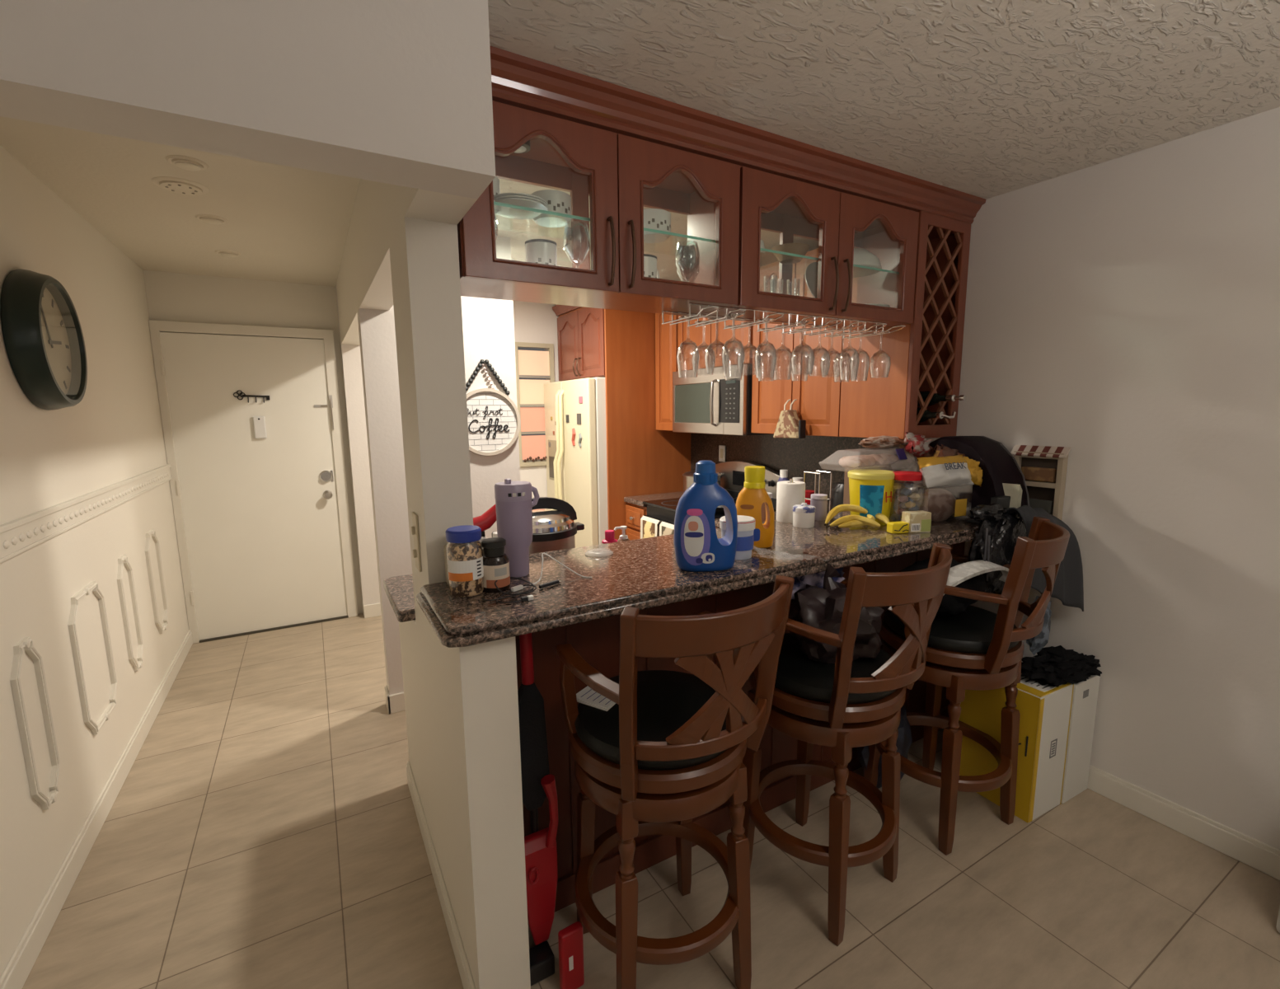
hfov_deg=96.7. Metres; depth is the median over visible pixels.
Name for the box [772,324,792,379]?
hanging wine glass
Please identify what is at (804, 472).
wire stand
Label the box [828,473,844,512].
kettle
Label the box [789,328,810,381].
hanging wine glass
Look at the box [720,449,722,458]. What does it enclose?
socket
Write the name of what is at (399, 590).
countertop
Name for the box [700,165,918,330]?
upper cabinet
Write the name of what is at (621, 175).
upper cabinet
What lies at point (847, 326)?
hanging wine glass
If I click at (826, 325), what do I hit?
hanging wine glass
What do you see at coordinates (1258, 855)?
baseboard
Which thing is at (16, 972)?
baseboard
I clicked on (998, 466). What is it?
tote
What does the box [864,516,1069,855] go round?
bar stool
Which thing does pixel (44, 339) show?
wall clock
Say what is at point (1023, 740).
print
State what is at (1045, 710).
carton
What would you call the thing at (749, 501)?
detergent jug
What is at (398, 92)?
beam
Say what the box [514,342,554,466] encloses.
window
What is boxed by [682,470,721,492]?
stock pot
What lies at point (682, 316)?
hanging wine glass
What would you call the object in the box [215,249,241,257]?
recessed light
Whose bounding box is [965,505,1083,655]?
coat
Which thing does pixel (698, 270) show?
goblet
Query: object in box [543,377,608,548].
refrigerator
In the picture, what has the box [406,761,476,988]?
baseboard
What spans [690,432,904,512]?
backsplash
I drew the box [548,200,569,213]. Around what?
print
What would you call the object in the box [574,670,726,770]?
seat cushion
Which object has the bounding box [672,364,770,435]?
microwave
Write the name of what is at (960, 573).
bag
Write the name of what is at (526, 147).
puck light
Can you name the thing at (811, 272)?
platter
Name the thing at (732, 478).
stove
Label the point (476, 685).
wall
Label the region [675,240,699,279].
goblet
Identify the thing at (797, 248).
bowl
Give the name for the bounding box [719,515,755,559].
tub
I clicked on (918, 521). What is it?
box
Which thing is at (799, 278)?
glass
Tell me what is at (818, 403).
upper cabinet
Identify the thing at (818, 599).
plastic bag
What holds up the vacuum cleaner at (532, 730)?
on the floor
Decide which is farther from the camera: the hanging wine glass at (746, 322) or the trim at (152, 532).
the trim at (152, 532)
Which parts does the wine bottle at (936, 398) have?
bottle glass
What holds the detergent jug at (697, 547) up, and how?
on the countertop at (642, 574)
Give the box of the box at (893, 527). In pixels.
[886,520,909,534]
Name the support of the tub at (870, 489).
on the countertop at (642, 574)
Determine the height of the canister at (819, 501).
0.105 m
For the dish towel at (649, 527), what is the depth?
3.89 m
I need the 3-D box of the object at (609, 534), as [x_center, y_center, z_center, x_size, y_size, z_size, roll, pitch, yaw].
[-0.119,0.232,2.257,0.064,0.181,0.064,-5,10,-30]
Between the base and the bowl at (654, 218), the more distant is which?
the bowl at (654, 218)
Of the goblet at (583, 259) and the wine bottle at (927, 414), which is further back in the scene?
the wine bottle at (927, 414)
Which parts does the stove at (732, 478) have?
oven door, panel, panel, knob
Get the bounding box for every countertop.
[383,511,776,622]
[416,511,1024,647]
[623,491,683,506]
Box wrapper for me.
[933,444,942,456]
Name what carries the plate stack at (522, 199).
on the upper cabinet at (621, 175)
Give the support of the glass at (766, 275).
in the upper cabinet at (841, 222)
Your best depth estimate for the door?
4.00 m
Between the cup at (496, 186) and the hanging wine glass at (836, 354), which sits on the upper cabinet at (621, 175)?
the cup at (496, 186)
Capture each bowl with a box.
[530,189,572,227]
[643,208,670,243]
[771,242,810,263]
[853,248,881,277]
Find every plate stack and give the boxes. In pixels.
[494,192,548,219]
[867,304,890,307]
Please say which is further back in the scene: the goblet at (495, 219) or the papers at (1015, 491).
the papers at (1015, 491)
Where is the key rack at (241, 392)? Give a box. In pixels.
[233,389,269,403]
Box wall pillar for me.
[389,216,473,899]
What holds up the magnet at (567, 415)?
attached to the refrigerator
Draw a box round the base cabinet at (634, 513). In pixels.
[625,502,647,539]
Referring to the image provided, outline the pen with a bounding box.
[539,579,561,588]
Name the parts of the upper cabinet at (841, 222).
door, moulding, handle, handle, door, moulding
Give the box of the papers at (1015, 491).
[1002,482,1022,518]
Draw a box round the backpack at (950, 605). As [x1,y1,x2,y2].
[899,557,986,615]
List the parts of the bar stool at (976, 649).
leg, leg, leg, seat frame, armrest, armrest, leg, post, rail, post, rail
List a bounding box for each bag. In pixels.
[787,563,884,663]
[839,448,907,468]
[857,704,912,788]
[858,436,913,450]
[916,454,972,487]
[937,444,982,487]
[942,560,1008,595]
[967,503,1026,595]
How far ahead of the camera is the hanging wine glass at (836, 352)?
2.33 m
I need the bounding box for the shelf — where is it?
[1010,445,1070,520]
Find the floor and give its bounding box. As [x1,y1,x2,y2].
[22,613,1279,988]
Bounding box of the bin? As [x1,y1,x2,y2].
[899,484,966,526]
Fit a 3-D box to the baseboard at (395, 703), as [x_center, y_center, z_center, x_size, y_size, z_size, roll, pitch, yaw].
[-1.654,0.994,3.706,0.158,0.100,1.635,-5,10,-30]
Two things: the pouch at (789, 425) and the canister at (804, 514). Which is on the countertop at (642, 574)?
the canister at (804, 514)
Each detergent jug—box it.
[673,460,737,572]
[736,465,774,548]
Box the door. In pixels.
[148,319,357,643]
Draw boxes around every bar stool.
[556,575,794,988]
[742,542,951,946]
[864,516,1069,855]
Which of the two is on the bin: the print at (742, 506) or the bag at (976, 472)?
the bag at (976, 472)
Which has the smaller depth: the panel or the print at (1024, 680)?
the print at (1024, 680)
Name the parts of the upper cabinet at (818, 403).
door, door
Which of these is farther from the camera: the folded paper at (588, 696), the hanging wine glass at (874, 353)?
the hanging wine glass at (874, 353)
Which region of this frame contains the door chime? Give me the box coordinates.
[253,416,267,438]
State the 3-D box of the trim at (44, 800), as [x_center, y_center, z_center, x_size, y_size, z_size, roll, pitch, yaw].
[-1.891,0.719,1.789,0.023,0.552,0.189,-5,10,-30]
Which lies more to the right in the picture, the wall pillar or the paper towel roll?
the paper towel roll
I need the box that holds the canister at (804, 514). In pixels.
[792,502,815,528]
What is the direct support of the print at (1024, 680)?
on the carton at (1045, 710)
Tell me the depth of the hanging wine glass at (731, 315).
1.94 m
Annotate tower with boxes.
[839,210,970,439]
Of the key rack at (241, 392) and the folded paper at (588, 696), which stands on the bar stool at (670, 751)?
the folded paper at (588, 696)
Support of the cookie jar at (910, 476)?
on the countertop at (642, 574)
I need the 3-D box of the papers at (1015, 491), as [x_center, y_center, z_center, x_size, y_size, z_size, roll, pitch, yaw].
[1.502,0.033,2.341,0.044,0.160,0.100,-7,11,-38]
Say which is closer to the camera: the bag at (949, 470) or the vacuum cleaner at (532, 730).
the vacuum cleaner at (532, 730)
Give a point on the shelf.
(1043, 468)
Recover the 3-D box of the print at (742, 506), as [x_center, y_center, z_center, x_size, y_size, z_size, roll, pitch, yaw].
[0.359,0.042,1.912,0.046,0.016,0.005,2,9,18]
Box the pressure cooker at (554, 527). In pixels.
[491,496,584,553]
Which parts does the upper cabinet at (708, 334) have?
door, door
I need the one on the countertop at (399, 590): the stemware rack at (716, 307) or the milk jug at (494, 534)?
the milk jug at (494, 534)
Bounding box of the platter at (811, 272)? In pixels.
[805,262,818,298]
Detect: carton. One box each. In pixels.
[958,673,1073,823]
[1061,675,1100,803]
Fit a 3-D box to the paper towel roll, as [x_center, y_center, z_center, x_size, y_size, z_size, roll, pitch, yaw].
[0.635,0.022,2.400,0.116,0.180,0.116,-5,10,-30]
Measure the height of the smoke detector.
0.014 m
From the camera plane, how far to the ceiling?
1.68 m
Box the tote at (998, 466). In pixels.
[923,436,1029,520]
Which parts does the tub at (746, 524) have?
lid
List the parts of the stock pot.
lid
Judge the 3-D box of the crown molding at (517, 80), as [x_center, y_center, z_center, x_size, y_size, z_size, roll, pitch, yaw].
[0.522,-1.170,1.985,2.275,0.086,0.077,-5,10,-30]
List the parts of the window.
louver rail, louver rail, louver rail, louver rail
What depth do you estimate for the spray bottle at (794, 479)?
3.14 m
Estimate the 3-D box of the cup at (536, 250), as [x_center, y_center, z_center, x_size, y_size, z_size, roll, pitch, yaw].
[-0.300,-0.700,1.733,0.096,0.121,0.096,-5,10,-30]
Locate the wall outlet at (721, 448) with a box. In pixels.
[718,445,725,461]
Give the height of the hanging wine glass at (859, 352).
0.205 m
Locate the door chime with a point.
(260, 428)
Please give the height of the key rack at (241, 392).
0.086 m
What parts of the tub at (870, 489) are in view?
lid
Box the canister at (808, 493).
[805,490,814,505]
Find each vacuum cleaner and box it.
[517,632,549,946]
[524,773,558,945]
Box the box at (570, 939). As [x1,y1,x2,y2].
[557,921,584,988]
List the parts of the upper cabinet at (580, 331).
crown, door, handle, handle, door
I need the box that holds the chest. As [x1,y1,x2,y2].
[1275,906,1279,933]
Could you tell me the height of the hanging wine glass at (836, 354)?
0.205 m
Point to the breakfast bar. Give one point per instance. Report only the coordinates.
(597, 641)
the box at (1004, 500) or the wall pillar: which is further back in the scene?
the box at (1004, 500)
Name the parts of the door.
chain, knob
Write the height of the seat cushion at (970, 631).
0.065 m
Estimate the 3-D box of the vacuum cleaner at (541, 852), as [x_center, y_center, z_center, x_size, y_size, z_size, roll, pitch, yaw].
[-0.284,1.024,1.592,0.117,0.494,0.062,-5,10,-30]
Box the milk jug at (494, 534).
[492,531,497,537]
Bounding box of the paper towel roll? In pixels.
[776,478,805,523]
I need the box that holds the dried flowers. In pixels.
[524,455,546,462]
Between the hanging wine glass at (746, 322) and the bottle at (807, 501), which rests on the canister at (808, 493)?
the bottle at (807, 501)
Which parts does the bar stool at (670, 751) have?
leg, armrest, leg, post, seat frame, leg, rail, armrest, rail, leg, post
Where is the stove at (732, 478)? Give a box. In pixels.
[640,460,779,525]
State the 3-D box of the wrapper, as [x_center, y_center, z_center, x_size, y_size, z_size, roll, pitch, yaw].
[1.312,-0.150,2.461,0.149,0.138,0.087,-5,10,-30]
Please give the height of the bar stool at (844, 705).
1.158 m
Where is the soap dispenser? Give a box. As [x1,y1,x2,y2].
[614,525,629,541]
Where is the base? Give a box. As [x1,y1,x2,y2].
[529,940,554,986]
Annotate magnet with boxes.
[566,414,568,422]
[571,428,575,445]
[576,413,581,424]
[578,396,582,403]
[578,433,581,447]
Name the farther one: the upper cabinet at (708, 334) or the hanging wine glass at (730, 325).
the upper cabinet at (708, 334)
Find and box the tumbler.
[494,478,539,577]
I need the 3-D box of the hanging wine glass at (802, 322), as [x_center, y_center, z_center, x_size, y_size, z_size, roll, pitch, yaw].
[0.609,-0.546,2.129,0.088,0.190,0.087,-1,8,-2]
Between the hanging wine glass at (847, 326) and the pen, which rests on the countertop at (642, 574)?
the pen
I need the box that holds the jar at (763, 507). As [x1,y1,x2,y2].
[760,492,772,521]
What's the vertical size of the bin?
0.163 m
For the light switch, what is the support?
attached to the wall pillar
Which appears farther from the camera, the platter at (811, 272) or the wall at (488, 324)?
the wall at (488, 324)
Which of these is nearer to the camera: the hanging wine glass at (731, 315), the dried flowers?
the hanging wine glass at (731, 315)
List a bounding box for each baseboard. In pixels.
[0,629,192,988]
[363,603,405,714]
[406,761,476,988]
[1087,764,1279,880]
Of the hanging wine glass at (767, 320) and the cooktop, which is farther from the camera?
the cooktop
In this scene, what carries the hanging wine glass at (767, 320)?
hanging from the stemware rack at (716, 307)
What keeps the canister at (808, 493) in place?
on the countertop at (399, 590)
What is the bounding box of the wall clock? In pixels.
[0,268,87,410]
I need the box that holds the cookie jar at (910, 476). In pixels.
[890,471,925,521]
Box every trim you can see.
[0,464,172,562]
[9,637,60,810]
[67,581,117,735]
[117,554,143,671]
[145,529,168,633]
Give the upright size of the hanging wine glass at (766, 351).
0.205 m
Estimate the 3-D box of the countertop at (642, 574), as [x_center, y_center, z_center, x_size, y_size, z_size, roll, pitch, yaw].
[0.495,0.183,2.078,2.453,0.040,0.580,-5,10,-30]
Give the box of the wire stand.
[803,470,832,511]
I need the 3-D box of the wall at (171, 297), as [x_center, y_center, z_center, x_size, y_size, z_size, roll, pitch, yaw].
[-2.742,-0.243,4.063,1.195,2.465,0.130,-5,10,-30]
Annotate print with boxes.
[535,257,555,265]
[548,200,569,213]
[581,689,610,704]
[647,218,670,230]
[740,504,754,509]
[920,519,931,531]
[1018,736,1028,756]
[1021,676,1049,689]
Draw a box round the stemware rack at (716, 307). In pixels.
[661,302,905,338]
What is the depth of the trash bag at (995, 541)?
2.18 m
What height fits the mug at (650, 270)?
0.121 m
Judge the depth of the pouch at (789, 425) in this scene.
3.06 m
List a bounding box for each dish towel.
[640,515,661,539]
[659,521,674,535]
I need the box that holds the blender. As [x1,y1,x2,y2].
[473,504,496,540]
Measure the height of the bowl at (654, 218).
0.075 m
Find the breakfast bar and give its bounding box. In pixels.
[515,541,965,912]
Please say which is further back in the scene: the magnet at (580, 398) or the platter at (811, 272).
the magnet at (580, 398)
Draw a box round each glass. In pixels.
[676,315,699,378]
[691,320,715,375]
[704,317,729,374]
[721,313,745,376]
[723,324,743,380]
[736,321,760,375]
[754,318,777,378]
[756,328,776,381]
[763,275,777,293]
[769,278,783,293]
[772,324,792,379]
[786,278,800,295]
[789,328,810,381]
[790,320,815,375]
[807,324,830,376]
[820,328,842,377]
[832,332,852,382]
[838,325,859,379]
[849,328,870,381]
[868,330,890,378]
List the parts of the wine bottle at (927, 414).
bottle glass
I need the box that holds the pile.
[1021,645,1101,687]
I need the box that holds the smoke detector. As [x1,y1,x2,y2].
[150,176,210,195]
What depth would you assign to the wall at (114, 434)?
2.20 m
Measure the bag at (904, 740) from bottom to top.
0.385 m
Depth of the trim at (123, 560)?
2.71 m
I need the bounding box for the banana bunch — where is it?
[824,504,889,528]
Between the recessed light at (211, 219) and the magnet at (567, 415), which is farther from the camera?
the magnet at (567, 415)
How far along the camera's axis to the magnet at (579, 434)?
4.26 m
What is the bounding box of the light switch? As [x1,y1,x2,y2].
[411,511,421,572]
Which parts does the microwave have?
door, handle, control panel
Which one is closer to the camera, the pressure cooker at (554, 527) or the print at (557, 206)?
the print at (557, 206)
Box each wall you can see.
[0,145,188,977]
[143,270,362,614]
[335,285,582,616]
[336,178,530,988]
[356,236,520,694]
[927,107,1279,849]
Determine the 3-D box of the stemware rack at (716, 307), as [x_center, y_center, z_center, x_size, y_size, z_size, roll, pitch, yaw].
[0.584,-0.669,2.200,1.023,0.048,0.292,-5,10,-30]
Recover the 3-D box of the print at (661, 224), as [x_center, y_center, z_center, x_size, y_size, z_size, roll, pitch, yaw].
[0.068,-0.889,1.877,0.087,0.029,0.018,-5,10,-30]
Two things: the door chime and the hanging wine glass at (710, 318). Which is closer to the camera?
the hanging wine glass at (710, 318)
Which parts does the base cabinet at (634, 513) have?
drawer, drawer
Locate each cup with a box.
[492,176,500,214]
[525,239,557,265]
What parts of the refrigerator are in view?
freezer door, handle, handle, fridge door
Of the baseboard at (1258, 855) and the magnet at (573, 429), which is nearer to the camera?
the baseboard at (1258, 855)
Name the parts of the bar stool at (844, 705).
leg, leg, armrest, seat frame, leg, post, armrest, rail, leg, rail, post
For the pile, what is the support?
on the carton at (1045, 710)
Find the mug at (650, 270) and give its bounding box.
[643,253,659,278]
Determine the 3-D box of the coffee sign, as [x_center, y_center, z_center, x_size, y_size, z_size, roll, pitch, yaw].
[-0.817,-0.461,3.034,0.356,0.506,0.029,-5,10,-30]
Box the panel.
[604,309,690,539]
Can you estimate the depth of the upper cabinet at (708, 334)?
3.71 m
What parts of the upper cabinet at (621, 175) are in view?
door, moulding, handle, handle, door, moulding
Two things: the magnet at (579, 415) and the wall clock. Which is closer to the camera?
the wall clock
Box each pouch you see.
[773,398,806,438]
[887,431,934,511]
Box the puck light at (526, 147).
[513,140,530,153]
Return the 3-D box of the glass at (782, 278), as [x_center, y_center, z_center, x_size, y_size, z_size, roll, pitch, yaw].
[0.537,-0.784,2.246,0.052,0.120,0.052,-5,10,-30]
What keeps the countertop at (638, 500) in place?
on the base cabinet at (634, 513)
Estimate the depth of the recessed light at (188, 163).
2.04 m
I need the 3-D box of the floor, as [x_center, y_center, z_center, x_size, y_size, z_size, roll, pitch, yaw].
[0.352,1.404,1.486,3.690,0.100,8.050,-5,10,-30]
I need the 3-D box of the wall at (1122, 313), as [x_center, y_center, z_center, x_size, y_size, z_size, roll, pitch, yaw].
[1.901,-0.012,2.191,0.120,2.465,8.050,-5,10,-30]
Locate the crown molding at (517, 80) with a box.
[489,45,985,224]
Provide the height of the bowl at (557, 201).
0.072 m
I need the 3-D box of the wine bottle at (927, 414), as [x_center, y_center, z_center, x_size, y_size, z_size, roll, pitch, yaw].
[1.280,-0.367,2.637,0.087,0.072,0.322,-7,10,-35]
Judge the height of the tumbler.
0.281 m
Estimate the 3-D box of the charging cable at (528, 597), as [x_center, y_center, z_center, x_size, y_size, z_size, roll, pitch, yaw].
[-0.317,0.242,1.471,0.121,0.036,0.148,3,9,21]
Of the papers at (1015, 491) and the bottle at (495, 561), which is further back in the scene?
the papers at (1015, 491)
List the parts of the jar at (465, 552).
lid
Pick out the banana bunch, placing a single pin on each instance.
(849, 521)
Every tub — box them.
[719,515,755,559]
[847,468,895,525]
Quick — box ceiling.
[0,0,1279,286]
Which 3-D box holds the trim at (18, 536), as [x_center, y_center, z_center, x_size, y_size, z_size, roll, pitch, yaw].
[-1.123,0.330,0.382,0.020,0.102,7.900,-5,10,-30]
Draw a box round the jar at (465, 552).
[445,525,483,597]
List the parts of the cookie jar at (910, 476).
lid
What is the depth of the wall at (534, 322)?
4.32 m
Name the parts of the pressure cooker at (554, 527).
lid, lid handle, handle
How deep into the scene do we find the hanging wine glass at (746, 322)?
2.12 m
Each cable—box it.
[482,576,536,603]
[511,553,591,591]
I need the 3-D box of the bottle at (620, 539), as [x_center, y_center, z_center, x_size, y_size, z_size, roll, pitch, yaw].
[-0.065,0.244,2.296,0.060,0.146,0.060,-5,10,-30]
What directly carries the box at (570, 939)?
on the floor
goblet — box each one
[494,213,498,241]
[562,220,590,266]
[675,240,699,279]
[676,249,699,282]
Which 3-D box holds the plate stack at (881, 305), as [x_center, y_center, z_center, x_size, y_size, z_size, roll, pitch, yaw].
[0.984,-0.790,2.494,0.200,0.052,0.200,-5,10,-30]
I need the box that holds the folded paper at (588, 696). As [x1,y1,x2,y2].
[576,685,615,711]
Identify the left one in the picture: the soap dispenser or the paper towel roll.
the soap dispenser
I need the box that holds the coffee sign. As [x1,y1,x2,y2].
[465,359,520,455]
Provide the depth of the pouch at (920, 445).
2.50 m
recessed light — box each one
[165,154,208,171]
[195,214,228,225]
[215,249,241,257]
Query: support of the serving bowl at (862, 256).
on the upper cabinet at (841, 222)
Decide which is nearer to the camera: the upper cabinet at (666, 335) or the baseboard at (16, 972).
the baseboard at (16, 972)
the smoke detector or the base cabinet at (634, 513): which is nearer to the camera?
the smoke detector
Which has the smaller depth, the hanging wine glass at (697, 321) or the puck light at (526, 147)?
the puck light at (526, 147)
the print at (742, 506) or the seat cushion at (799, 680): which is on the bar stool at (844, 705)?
the seat cushion at (799, 680)
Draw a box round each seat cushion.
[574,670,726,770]
[774,632,896,704]
[884,604,1019,653]
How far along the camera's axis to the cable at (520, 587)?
1.60 m
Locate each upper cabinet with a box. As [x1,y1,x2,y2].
[457,100,740,315]
[551,304,604,381]
[655,313,678,431]
[678,315,753,370]
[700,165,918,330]
[750,248,843,436]
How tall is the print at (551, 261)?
0.038 m
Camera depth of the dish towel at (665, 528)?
3.71 m
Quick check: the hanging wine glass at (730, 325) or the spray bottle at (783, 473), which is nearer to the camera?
the hanging wine glass at (730, 325)
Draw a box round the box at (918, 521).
[901,510,931,533]
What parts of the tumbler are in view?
straw spout, lid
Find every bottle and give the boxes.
[481,537,510,593]
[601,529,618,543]
[617,538,629,541]
[778,469,788,481]
[792,477,803,482]
[805,499,810,505]
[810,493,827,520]
[916,407,956,422]
[917,390,966,406]
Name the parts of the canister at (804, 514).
lid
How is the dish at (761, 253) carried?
on the upper cabinet at (841, 222)
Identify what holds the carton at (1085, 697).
on the floor
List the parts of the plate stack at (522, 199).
plate, plate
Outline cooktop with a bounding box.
[642,497,776,519]
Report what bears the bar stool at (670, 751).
on the floor
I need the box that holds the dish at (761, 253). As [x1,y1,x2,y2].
[759,239,765,257]
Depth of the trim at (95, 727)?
2.21 m
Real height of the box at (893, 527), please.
0.040 m
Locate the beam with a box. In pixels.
[0,0,495,199]

